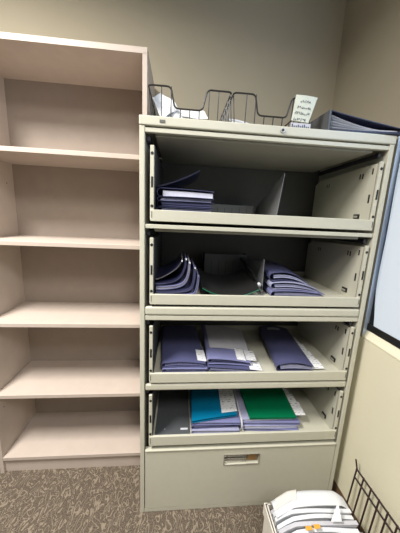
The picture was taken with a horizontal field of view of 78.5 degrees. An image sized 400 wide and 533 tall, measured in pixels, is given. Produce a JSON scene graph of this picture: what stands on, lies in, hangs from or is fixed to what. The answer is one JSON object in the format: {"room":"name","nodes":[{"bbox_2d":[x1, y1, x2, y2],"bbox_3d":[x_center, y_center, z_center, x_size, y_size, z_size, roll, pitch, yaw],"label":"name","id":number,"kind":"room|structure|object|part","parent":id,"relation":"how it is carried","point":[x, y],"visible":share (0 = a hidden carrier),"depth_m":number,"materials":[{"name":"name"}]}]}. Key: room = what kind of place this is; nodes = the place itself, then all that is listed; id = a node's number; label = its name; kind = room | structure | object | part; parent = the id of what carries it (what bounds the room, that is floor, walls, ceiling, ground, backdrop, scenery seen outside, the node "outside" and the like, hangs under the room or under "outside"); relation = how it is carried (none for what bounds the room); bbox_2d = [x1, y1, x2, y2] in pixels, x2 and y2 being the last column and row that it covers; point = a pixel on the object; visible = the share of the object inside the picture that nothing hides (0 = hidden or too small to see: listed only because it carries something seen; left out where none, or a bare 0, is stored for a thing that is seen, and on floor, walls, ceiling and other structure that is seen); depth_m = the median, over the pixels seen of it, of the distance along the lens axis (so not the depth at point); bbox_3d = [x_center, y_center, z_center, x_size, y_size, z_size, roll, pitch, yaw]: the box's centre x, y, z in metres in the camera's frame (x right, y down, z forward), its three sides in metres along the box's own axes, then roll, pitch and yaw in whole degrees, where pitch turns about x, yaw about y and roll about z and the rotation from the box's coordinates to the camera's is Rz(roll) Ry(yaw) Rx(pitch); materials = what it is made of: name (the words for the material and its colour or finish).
{"room":"office","nodes":[
{"label":"office","id":0,"kind":"room"},
{"bbox_2d":[0,465,263,532],"bbox_3d":[-0.808,1.335,0.051,3.155,0.050,3.117,2,11,-5],"label":"floor","id":1,"kind":"structure","parent":0,"point":[86,499],"depth_m":1.13,"materials":[{"name":"carpet"}]},
{"bbox_2d":[0,32,154,472],"bbox_3d":[-0.626,0.078,1.251,0.736,1.970,0.302,2,11,-5],"label":"bookcase","id":2,"kind":"object","parent":1,"relation":"on","point":[70,109],"visible":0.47,"depth_m":1.29,"materials":[{"name":"laminate"}]},
{"bbox_3d":[-0.984,0.078,1.220,0.019,1.951,0.302,2,11,-5],"label":"panel","id":3,"kind":"part","parent":2,"relation":"part of","materials":[{"name":"laminate"}]},
{"bbox_3d":[-0.600,-0.493,1.136,0.698,0.019,0.295,2,11,-5],"label":"shelf","id":4,"kind":"part","parent":2,"relation":"part of","materials":[{"name":"laminate"}]},
{"bbox_3d":[-0.617,-0.122,1.209,0.698,0.019,0.295,2,11,-5],"label":"shelf","id":5,"kind":"part","parent":2,"relation":"part of","materials":[{"name":"laminate"}]},
{"bbox_3d":[-0.634,0.246,1.281,0.698,0.019,0.295,2,11,-5],"label":"shelf","id":6,"kind":"part","parent":2,"relation":"part of","materials":[{"name":"laminate"}]},
{"bbox_3d":[-0.650,0.610,1.352,0.698,0.019,0.295,2,11,-5],"label":"shelf","id":7,"kind":"part","parent":2,"relation":"part of","materials":[{"name":"laminate"}]},
{"bbox_3d":[-0.666,0.962,1.421,0.698,0.019,0.295,2,11,-5],"label":"shelf","id":8,"kind":"part","parent":2,"relation":"part of","materials":[{"name":"laminate"}]},
{"bbox_3d":[-0.639,0.060,1.397,0.698,1.948,0.005,2,11,-5],"label":"panel","id":9,"kind":"part","parent":2,"relation":"part of","materials":[{"name":"laminate"}]},
{"bbox_3d":[-0.583,-0.877,1.064,0.736,0.022,0.302,2,11,-5],"label":"panel","id":10,"kind":"part","parent":2,"relation":"part of","materials":[{"name":"laminate"}]},
{"bbox_3d":[-0.270,0.098,1.285,0.019,1.951,0.302,2,11,-5],"label":"panel","id":11,"kind":"part","parent":2,"relation":"part of","materials":[{"name":"laminate"}]},
{"bbox_2d":[139,115,396,511],"bbox_3d":[0.200,0.282,1.221,0.916,1.655,0.465,2,11,-5],"label":"filing cabinet","id":12,"kind":"object","parent":1,"relation":"on","point":[324,229],"visible":0.89,"depth_m":1.08,"materials":[{"name":"metal"}]},
{"bbox_3d":[-0.247,0.284,1.187,0.018,1.624,0.455,2,11,-5],"label":"panel","id":13,"kind":"part","parent":12,"relation":"part of","materials":[{"name":"beige metal"}]},
{"bbox_3d":[-0.193,-0.478,1.037,0.014,0.018,0.410,2,11,-5],"label":"slide rail","id":14,"kind":"part","parent":12,"relation":"part of","materials":[{"name":"metal"}]},
{"bbox_3d":[-0.208,-0.163,1.099,0.014,0.018,0.410,2,11,-5],"label":"slide rail","id":15,"kind":"part","parent":12,"relation":"part of","materials":[{"name":"black metal"}]},
{"bbox_3d":[-0.219,0.600,1.246,0.002,0.224,0.418,2,11,-5],"label":"plate","id":16,"kind":"part","parent":12,"relation":"part of","materials":[{"name":"beige metal"}]},
{"bbox_3d":[-0.205,0.303,1.188,0.002,0.228,0.418,2,11,-5],"label":"plate","id":17,"kind":"part","parent":12,"relation":"part of","materials":[{"name":"beige metal"}]},
{"bbox_3d":[-0.190,-0.029,1.123,0.002,0.236,0.418,2,11,-5],"label":"plate","id":18,"kind":"part","parent":12,"relation":"part of","materials":[{"name":"beige metal"}]},
{"bbox_3d":[-0.176,-0.335,1.063,0.002,0.236,0.418,2,11,-5],"label":"plate","id":19,"kind":"part","parent":12,"relation":"part of","materials":[{"name":"beige metal"}]},
{"bbox_2d":[155,390,189,434],"bbox_3d":[-0.136,0.701,1.260,0.154,0.007,0.382,2,11,-5],"label":"folder","id":20,"kind":"object","parent":12,"relation":"in","point":[173,405],"visible":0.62,"depth_m":1.19,"materials":[{"name":"grey paper"}]},
{"bbox_2d":[156,265,198,293],"bbox_3d":[-0.095,0.054,1.060,0.164,0.085,0.230,2,11,-5],"label":"folder","id":21,"kind":"object","parent":12,"relation":"in","point":[194,289],"visible":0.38,"depth_m":0.97,"materials":[{"name":"purple plastic"}]},
{"bbox_2d":[156,259,195,292],"bbox_3d":[-0.103,0.031,1.054,0.151,0.105,0.230,2,11,-5],"label":"folder","id":22,"kind":"object","parent":21,"relation":"on","point":[189,284],"visible":0.62,"depth_m":0.96,"materials":[{"name":"paper"}]},
{"bbox_2d":[156,254,190,289],"bbox_3d":[-0.112,0.014,1.048,0.130,0.110,0.234,2,11,-5],"label":"folder","id":23,"kind":"object","parent":22,"relation":"on","point":[184,278],"visible":0.62,"depth_m":0.95,"materials":[{"name":"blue paper"}]},
{"bbox_2d":[155,251,186,284],"bbox_3d":[-0.120,-0.001,1.048,0.118,0.107,0.228,2,11,-5],"label":"folder","id":24,"kind":"object","parent":23,"relation":"on","point":[178,273],"visible":0.74,"depth_m":0.97,"materials":[{"name":"paper"}]},
{"bbox_2d":[155,252,182,279],"bbox_3d":[-0.129,-0.007,1.054,0.104,0.081,0.232,2,11,-5],"label":"folder","id":25,"kind":"object","parent":24,"relation":"on","point":[165,270],"visible":1,"depth_m":1.02,"materials":[{"name":"paper"}]},
{"bbox_2d":[162,362,206,371],"bbox_3d":[-0.088,0.402,1.186,0.212,0.023,0.340,2,11,-5],"label":"folder","id":26,"kind":"object","parent":12,"relation":"in","point":[170,369],"visible":0.1,"depth_m":1.03,"materials":[{"name":"purple plastic"}]},
{"bbox_2d":[161,325,206,367],"bbox_3d":[-0.090,0.375,1.188,0.213,0.033,0.344,2,11,-5],"label":"folder","id":27,"kind":"object","parent":26,"relation":"on","point":[181,346],"visible":1,"depth_m":1.13,"materials":[{"name":"paper"}]},
{"bbox_2d":[156,207,212,211],"bbox_3d":[-0.068,-0.229,1.034,0.206,0.028,0.274,2,11,-5],"label":"folder","id":28,"kind":"object","parent":12,"relation":"in","point":[157,208],"visible":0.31,"depth_m":0.91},
{"bbox_2d":[157,201,213,208],"bbox_3d":[-0.066,-0.253,1.032,0.211,0.020,0.270,2,11,-5],"label":"folder","id":29,"kind":"object","parent":28,"relation":"on","point":[159,203],"visible":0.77,"depth_m":0.91,"materials":[{"name":"blue plastic"}]},
{"bbox_2d":[157,197,213,203],"bbox_3d":[-0.064,-0.270,1.028,0.213,0.015,0.270,2,11,-5],"label":"folder","id":30,"kind":"object","parent":29,"relation":"on","point":[171,199],"visible":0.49,"depth_m":0.91,"materials":[{"name":"plastic"}]},
{"bbox_2d":[157,187,213,199],"bbox_3d":[-0.060,-0.292,1.022,0.212,0.031,0.274,2,11,-5],"label":"folder","id":31,"kind":"object","parent":30,"relation":"on","point":[162,192],"visible":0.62,"depth_m":0.90,"materials":[{"name":"white paper"}]},
{"bbox_2d":[156,170,199,188],"bbox_3d":[-0.089,-0.350,1.031,0.161,0.082,0.270,2,11,-5],"label":"folder","id":32,"kind":"object","parent":31,"relation":"on","point":[179,184],"visible":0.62,"depth_m":0.97,"materials":[{"name":"blue plastic"}]},
{"bbox_2d":[148,84,231,121],"bbox_3d":[-0.048,-0.587,1.002,0.291,0.112,0.326,2,11,-5],"label":"tray","id":33,"kind":"object","parent":12,"relation":"on","point":[152,109],"visible":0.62,"depth_m":0.85,"materials":[{"name":"black metal"}]},
{"bbox_2d":[153,93,177,116],"bbox_3d":[-0.124,-0.579,0.878,0.071,0.109,0.067,6,12,17],"label":"crumpled paper","id":34,"kind":"object","parent":33,"relation":"in","point":[166,102],"visible":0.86,"depth_m":0.88,"materials":[{"name":"white paper"}]},
{"bbox_2d":[166,110,179,117],"bbox_3d":[-0.100,-0.555,0.889,0.060,0.075,0.070,2,11,-5],"label":"folded paper","id":35,"kind":"object","parent":33,"relation":"in","point":[176,113],"visible":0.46,"depth_m":0.89,"materials":[{"name":"white paper"}]},
{"bbox_3d":[-0.014,-0.586,0.979,0.175,0.111,0.252,2,11,-5],"label":"paper sheet","id":36,"kind":"object","parent":33,"relation":"in","visible":0},
{"bbox_2d":[179,110,207,118],"bbox_3d":[-0.033,-0.609,0.974,0.115,0.111,0.212,2,11,-5],"label":"printed sheet","id":37,"kind":"object","parent":36,"relation":"on","point":[185,113],"visible":0.65,"depth_m":0.95,"materials":[{"name":"paper"}]},
{"bbox_2d":[190,400,238,433],"bbox_3d":[0.064,0.707,1.243,0.231,0.018,0.312,2,11,-5],"label":"folder","id":38,"kind":"object","parent":12,"relation":"in","point":[233,428],"visible":0.2,"depth_m":1.10,"materials":[{"name":"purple paper"}]},
{"bbox_2d":[190,389,237,428],"bbox_3d":[0.064,0.689,1.244,0.231,0.016,0.302,2,11,-5],"label":"folder","id":39,"kind":"object","parent":38,"relation":"on","point":[192,426],"visible":0.16,"depth_m":1.10,"materials":[{"name":"purple plastic"}]},
{"bbox_2d":[192,402,240,424],"bbox_3d":[0.067,0.675,1.241,0.230,0.015,0.304,2,11,-5],"label":"folder","id":40,"kind":"object","parent":39,"relation":"on","point":[235,420],"visible":0.17,"depth_m":1.10,"materials":[{"name":"paper"}]},
{"bbox_2d":[191,389,236,422],"bbox_3d":[0.066,0.655,1.249,0.232,0.022,0.320,2,11,-5],"label":"folder","id":41,"kind":"object","parent":40,"relation":"on","point":[206,404],"visible":0.57,"depth_m":1.18,"materials":[{"name":"paper"}]},
{"bbox_2d":[202,252,247,274],"bbox_3d":[0.130,-0.008,1.317,0.225,0.128,0.081,2,11,-5],"label":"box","id":42,"kind":"object","parent":12,"relation":"in","point":[218,264],"visible":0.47,"depth_m":1.27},
{"bbox_2d":[198,268,258,294],"bbox_3d":[0.112,0.066,1.101,0.229,0.059,0.276,2,11,-5],"label":"open folder","id":43,"kind":"object","parent":12,"relation":"in","point":[239,282],"visible":0.81,"depth_m":1.07,"materials":[{"name":"black plastic"}]},
{"bbox_2d":[202,333,262,370],"bbox_3d":[0.138,0.406,1.198,0.240,0.030,0.334,2,11,-5],"label":"folder","id":44,"kind":"object","parent":12,"relation":"in","point":[255,366],"visible":0.25,"depth_m":1.04,"materials":[{"name":"paper"}]},
{"bbox_2d":[202,325,256,365],"bbox_3d":[0.131,0.378,1.210,0.230,0.043,0.340,2,11,-5],"label":"folder","id":45,"kind":"object","parent":44,"relation":"on","point":[223,345],"visible":1,"depth_m":1.15,"materials":[{"name":"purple paper"}]},
{"bbox_2d":[211,204,253,213],"bbox_3d":[0.149,-0.276,1.239,0.215,0.062,0.111,2,11,-5],"label":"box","id":46,"kind":"object","parent":12,"relation":"in","point":[218,208],"visible":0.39,"depth_m":1.18,"materials":[{"name":"grey cardboard"}]},
{"bbox_3d":[0.180,0.255,1.450,0.877,1.620,0.003,2,11,-5],"label":"panel","id":47,"kind":"part","parent":12,"relation":"part of","materials":[{"name":"beige metal"}]},
{"bbox_2d":[233,389,242,429],"bbox_3d":[0.181,0.690,1.255,0.010,0.057,0.323,2,11,-2],"label":"folder","id":48,"kind":"object","parent":12,"relation":"in","point":[234,392],"visible":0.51,"depth_m":1.16,"materials":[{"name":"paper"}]},
{"bbox_3d":[0.189,0.958,1.137,0.870,0.316,0.022,2,11,-5],"label":"drawer","id":49,"kind":"part","parent":12,"relation":"part of","materials":[{"name":"beige metal"}]},
{"bbox_3d":[0.187,0.869,1.115,0.164,0.058,0.021,2,11,-5],"label":"handle","id":50,"kind":"part","parent":12,"relation":"part of","materials":[{"name":"metal"}]},
{"bbox_3d":[0.190,0.615,1.279,0.822,0.220,0.426,2,11,-5],"label":"drawer","id":51,"kind":"part","parent":12,"relation":"part of","materials":[{"name":"beige metal"}]},
{"bbox_3d":[0.198,0.178,1.205,0.800,0.014,0.413,2,11,-5],"label":"receding door","id":52,"kind":"part","parent":12,"relation":"part of","materials":[{"name":"beige metal"}]},
{"bbox_2d":[240,258,260,285],"bbox_3d":[0.228,0.020,1.127,0.012,0.082,0.243,0,11,-11],"label":"bar","id":53,"kind":"object","parent":12,"relation":"in","point":[241,259],"visible":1,"depth_m":1.10,"materials":[{"name":"metal"}]},
{"bbox_3d":[0.203,0.317,1.221,0.822,0.224,0.426,2,11,-5],"label":"drawer","id":54,"kind":"part","parent":12,"relation":"part of","materials":[{"name":"beige metal"}]},
{"bbox_2d":[246,257,264,293],"bbox_3d":[0.256,0.018,1.154,0.028,0.150,0.269,2,11,-5],"label":"divider","id":55,"kind":"object","parent":12,"relation":"in","point":[257,267],"visible":0.68,"depth_m":1.10,"materials":[{"name":"grey metal"}]},
{"bbox_3d":[0.213,-0.165,1.138,0.800,0.014,0.413,2,11,-5],"label":"receding door","id":56,"kind":"part","parent":12,"relation":"part of","materials":[{"name":"beige metal"}]},
{"bbox_3d":[0.218,-0.015,1.156,0.822,0.232,0.426,2,11,-5],"label":"drawer","id":57,"kind":"part","parent":12,"relation":"part of","materials":[{"name":"beige metal"}]},
{"bbox_3d":[0.228,-0.481,1.076,0.800,0.014,0.413,2,11,-5],"label":"receding door","id":58,"kind":"part","parent":12,"relation":"part of","materials":[{"name":"beige metal"}]},
{"bbox_2d":[221,92,310,126],"bbox_3d":[0.250,-0.579,1.029,0.300,0.112,0.326,2,11,-5],"label":"tray","id":59,"kind":"object","parent":12,"relation":"on","point":[247,94],"visible":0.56,"depth_m":0.87,"materials":[{"name":"black metal"}]},
{"bbox_2d":[229,119,249,123],"bbox_3d":[0.186,-0.571,0.974,0.125,0.094,0.202,2,11,-5],"label":"paper sheet","id":60,"kind":"object","parent":59,"relation":"in","point":[237,121],"visible":0.26,"depth_m":1.01,"materials":[{"name":"white paper"}]},
{"bbox_2d":[290,122,310,127],"bbox_3d":[0.361,-0.502,0.882,0.074,0.024,0.003,2,11,-5],"label":"label holder","id":61,"kind":"object","parent":59,"relation":"attached to","point":[299,125],"visible":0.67,"depth_m":0.88,"materials":[{"name":"grey paper"}]},
{"bbox_2d":[291,95,316,122],"bbox_3d":[0.372,-0.560,0.871,0.088,0.087,0.006,2,11,-5],"label":"note card","id":62,"kind":"object","parent":59,"relation":"attached to","point":[304,105],"visible":1,"depth_m":0.87,"materials":[{"name":"white paper"}]},
{"bbox_2d":[255,173,284,214],"bbox_3d":[0.307,-0.312,1.136,0.033,0.186,0.304,2,11,-5],"label":"divider","id":63,"kind":"object","parent":12,"relation":"in","point":[269,205],"visible":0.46,"depth_m":1.07,"materials":[{"name":"grey metal"}]},
{"bbox_2d":[243,427,298,430],"bbox_3d":[0.329,0.717,1.266,0.272,0.013,0.309,2,11,-2],"label":"folder","id":64,"kind":"object","parent":12,"relation":"in","point":[262,429],"visible":0.12,"depth_m":1.12,"materials":[{"name":"paper"}]},
{"bbox_2d":[243,425,296,428],"bbox_3d":[0.324,0.703,1.266,0.298,0.015,0.308,2,11,-5],"label":"folder","id":65,"kind":"object","parent":64,"relation":"on","point":[244,426],"visible":0.16,"depth_m":1.12,"materials":[{"name":"paper"}]},
{"bbox_2d":[243,415,299,424],"bbox_3d":[0.328,0.689,1.265,0.296,0.013,0.306,2,11,-5],"label":"folder","id":66,"kind":"object","parent":65,"relation":"on","point":[296,421],"visible":0.11,"depth_m":1.12,"materials":[{"name":"paper"}]},
{"bbox_2d":[235,389,292,421],"bbox_3d":[0.324,0.674,1.273,0.299,0.013,0.304,2,11,-5],"label":"folder","id":67,"kind":"object","parent":66,"relation":"on","point":[244,414],"visible":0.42,"depth_m":1.16,"materials":[{"name":"paper"}]},
{"bbox_2d":[240,388,304,418],"bbox_3d":[0.349,0.662,1.281,0.278,0.010,0.328,2,11,-5],"label":"folder","id":68,"kind":"object","parent":67,"relation":"on","point":[260,403],"visible":0.61,"depth_m":1.20,"materials":[{"name":"paper"}]},
{"bbox_2d":[258,326,323,370],"bbox_3d":[0.428,0.401,1.244,0.232,0.049,0.370,2,11,-5],"label":"folder","id":69,"kind":"object","parent":12,"relation":"in","point":[286,353],"visible":0.99,"depth_m":1.16,"materials":[{"name":"paper"}]},
{"bbox_2d":[263,281,324,296],"bbox_3d":[0.397,0.087,1.151,0.248,0.030,0.305,2,11,-5],"label":"folder","id":70,"kind":"object","parent":12,"relation":"in","point":[278,292],"visible":0.37,"depth_m":1.02,"materials":[{"name":"purple plastic"}]},
{"bbox_2d":[263,275,317,292],"bbox_3d":[0.392,0.061,1.148,0.212,0.045,0.307,2,11,-1],"label":"folder","id":71,"kind":"object","parent":70,"relation":"on","point":[279,284],"visible":0.41,"depth_m":1.02,"materials":[{"name":"purple plastic"}]},
{"bbox_2d":[257,260,307,284],"bbox_3d":[0.384,0.030,1.155,0.200,0.065,0.318,3,11,0],"label":"folder","id":72,"kind":"object","parent":71,"relation":"on","point":[274,271],"visible":0.82,"depth_m":1.05,"materials":[{"name":"purple plastic"}]},
{"bbox_3d":[0.232,-0.320,1.097,0.822,0.232,0.426,2,11,-5],"label":"drawer","id":73,"kind":"part","parent":12,"relation":"part of","materials":[{"name":"beige metal"}]},
{"bbox_3d":[0.640,-0.139,1.175,0.014,0.018,0.410,2,11,-5],"label":"slide rail","id":74,"kind":"part","parent":12,"relation":"part of","materials":[{"name":"metal"}]},
{"bbox_3d":[0.654,-0.455,1.114,0.014,0.018,0.410,2,11,-5],"label":"slide rail","id":75,"kind":"part","parent":12,"relation":"part of","materials":[{"name":"metal"}]},
{"bbox_3d":[0.645,0.309,1.268,0.019,1.624,0.455,2,11,-5],"label":"panel","id":76,"kind":"part","parent":12,"relation":"part of","materials":[{"name":"beige metal"}]},
{"bbox_2d":[309,110,399,136],"bbox_3d":[0.572,-0.540,1.010,0.290,0.072,0.318,2,11,-5],"label":"ring binder","id":77,"kind":"object","parent":12,"relation":"on","point":[330,120],"visible":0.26,"depth_m":0.88,"materials":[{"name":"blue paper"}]},
{"bbox_2d":[262,503,276,532],"bbox_3d":[0.410,1.090,0.802,0.299,0.250,0.399,2,11,-5],"label":"carton","id":78,"kind":"object","parent":1,"relation":"on","point":[268,525],"visible":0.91,"depth_m":0.93,"materials":[{"name":"white cardboard"}]},
{"bbox_2d":[272,505,344,522],"bbox_3d":[0.405,1.030,0.944,0.272,0.302,0.027,2,11,-5],"label":"bundle","id":79,"kind":"object","parent":78,"relation":"in","point":[325,506],"visible":0.15,"depth_m":0.91,"materials":[{"name":"white paper"}]},
{"bbox_2d":[274,508,351,528],"bbox_3d":[0.408,1.029,0.922,0.281,0.312,0.031,2,11,-5],"label":"bundle","id":80,"kind":"object","parent":78,"relation":"in","point":[294,512],"visible":0.37,"depth_m":0.88,"materials":[{"name":"white paper"}]},
{"bbox_2d":[269,490,348,517],"bbox_3d":[0.416,0.896,0.930,0.286,0.074,0.074,2,11,-5],"label":"paper sheet","id":81,"kind":"object","parent":80,"relation":"on","point":[305,498],"visible":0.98,"depth_m":0.91,"materials":[{"name":"white paper"}]},
{"bbox_2d":[275,490,296,510],"bbox_3d":[0.324,0.883,0.928,0.100,0.060,0.051,2,11,-5],"label":"paper sheet","id":82,"kind":"object","parent":81,"relation":"on","point":[287,496],"visible":1,"depth_m":0.92,"materials":[{"name":"white paper"}]},
{"bbox_2d":[276,514,353,532],"bbox_3d":[0.410,1.034,0.906,0.277,0.308,0.028,2,11,-5],"label":"bundle","id":83,"kind":"object","parent":78,"relation":"in","point":[309,517],"visible":0.41,"depth_m":0.87,"materials":[{"name":"white paper"}]},
{"bbox_2d":[278,520,358,532],"bbox_3d":[0.411,1.038,0.887,0.280,0.309,0.030,2,11,-5],"label":"bundle","id":84,"kind":"object","parent":78,"relation":"in","point":[352,524],"visible":0.69,"depth_m":0.85,"materials":[{"name":"white paper"}]},
{"bbox_2d":[331,504,341,521],"bbox_3d":[0.482,0.869,0.855,0.060,0.022,0.027,-8,15,-44],"label":"sheet","id":85,"kind":"object","parent":84,"relation":"on","point":[336,517],"visible":1,"depth_m":0.86,"materials":[{"name":"paper"}]},
{"bbox_2d":[292,527,359,532],"bbox_3d":[0.413,1.045,0.873,0.274,0.300,0.024,2,11,-5],"label":"bundle","id":86,"kind":"object","parent":78,"relation":"in","point":[322,529],"visible":0.9,"depth_m":0.84,"materials":[{"name":"white paper"}]},
{"bbox_2d":[305,526,312,530],"bbox_3d":[0.366,0.879,0.823,0.022,0.002,0.012,2,11,-5],"label":"sticker","id":87,"kind":"object","parent":86,"relation":"on","point":[308,528],"visible":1,"depth_m":0.82,"materials":[{"name":"orange paper"}]},
{"bbox_2d":[313,524,320,528],"bbox_3d":[0.396,0.880,0.829,0.022,0.002,0.012,2,11,-5],"label":"sticker","id":88,"kind":"object","parent":86,"relation":"on","point":[316,526],"visible":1,"depth_m":0.83,"materials":[{"name":"paper"}]},
{"bbox_2d":[344,459,399,532],"bbox_3d":[0.672,1.031,0.881,0.030,0.342,0.411,2,11,-5],"label":"wire rack","id":89,"kind":"object","parent":1,"relation":"on","point":[356,470],"visible":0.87,"depth_m":0.98,"materials":[{"name":"brown metal"}]},
{"bbox_3d":[0.685,0.948,0.864,0.007,0.007,0.400,2,11,-5],"label":"rail","id":90,"kind":"part","parent":89,"relation":"part of","materials":[{"name":"brown metal"}]},
{"bbox_3d":[0.690,0.909,0.856,0.007,0.007,0.400,2,11,-5],"label":"rail","id":91,"kind":"part","parent":89,"relation":"part of","materials":[{"name":"brown metal"}]},
{"bbox_2d":[0,0,346,158],"bbox_3d":[-0.831,-0.310,1.367,3.255,2.770,0.100,2,11,-5],"label":"wall","id":92,"kind":"structure","parent":0,"point":[277,51],"depth_m":1.24,"materials":[{"name":"paint"}]},
{"bbox_2d":[332,0,399,336],"bbox_3d":[0.873,0.046,-0.064,0.100,2.770,3.117,2,11,-5],"label":"wall","id":93,"kind":"structure","parent":0,"point":[367,86],"depth_m":1.07,"materials":[{"name":"paint"}]},
{"bbox_2d":[331,480,364,532],"bbox_3d":[0.759,1.318,0.180,0.014,0.072,3.117,2,11,-5],"label":"baseboard","id":94,"kind":"structure","parent":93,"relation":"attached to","point":[335,488],"depth_m":1.17,"materials":[{"name":"brown rubber"}]},
{"bbox_2d":[334,336,399,532],"bbox_3d":[0.783,0.902,0.099,0.003,0.778,3.117,2,11,-5],"label":"wall","id":95,"kind":"structure","parent":93,"relation":"attached to","point":[370,436],"depth_m":1.00,"materials":[{"name":"beige paint"}]},
{"bbox_2d":[362,136,399,361],"bbox_3d":[0.833,-0.201,0.329,0.083,1.300,1.288,2,11,-5],"label":"window","id":96,"kind":"structure","parent":93,"relation":"in","point":[381,328],"depth_m":0.97,"materials":[{"name":"grey"}]},
{"bbox_3d":[0.780,0.419,0.447,0.033,0.036,1.286,2,11,-5],"label":"sill","id":97,"kind":"part","parent":96,"relation":"part of","materials":[{"name":"beige paint"}]},
{"bbox_2d":[374,164,399,339],"bbox_3d":[0.814,-0.220,0.329,0.014,1.224,1.258,2,11,-5],"label":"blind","id":98,"kind":"object","parent":96,"relation":"attached to","point":[387,264],"depth_m":0.96,"materials":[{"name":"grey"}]}
]}

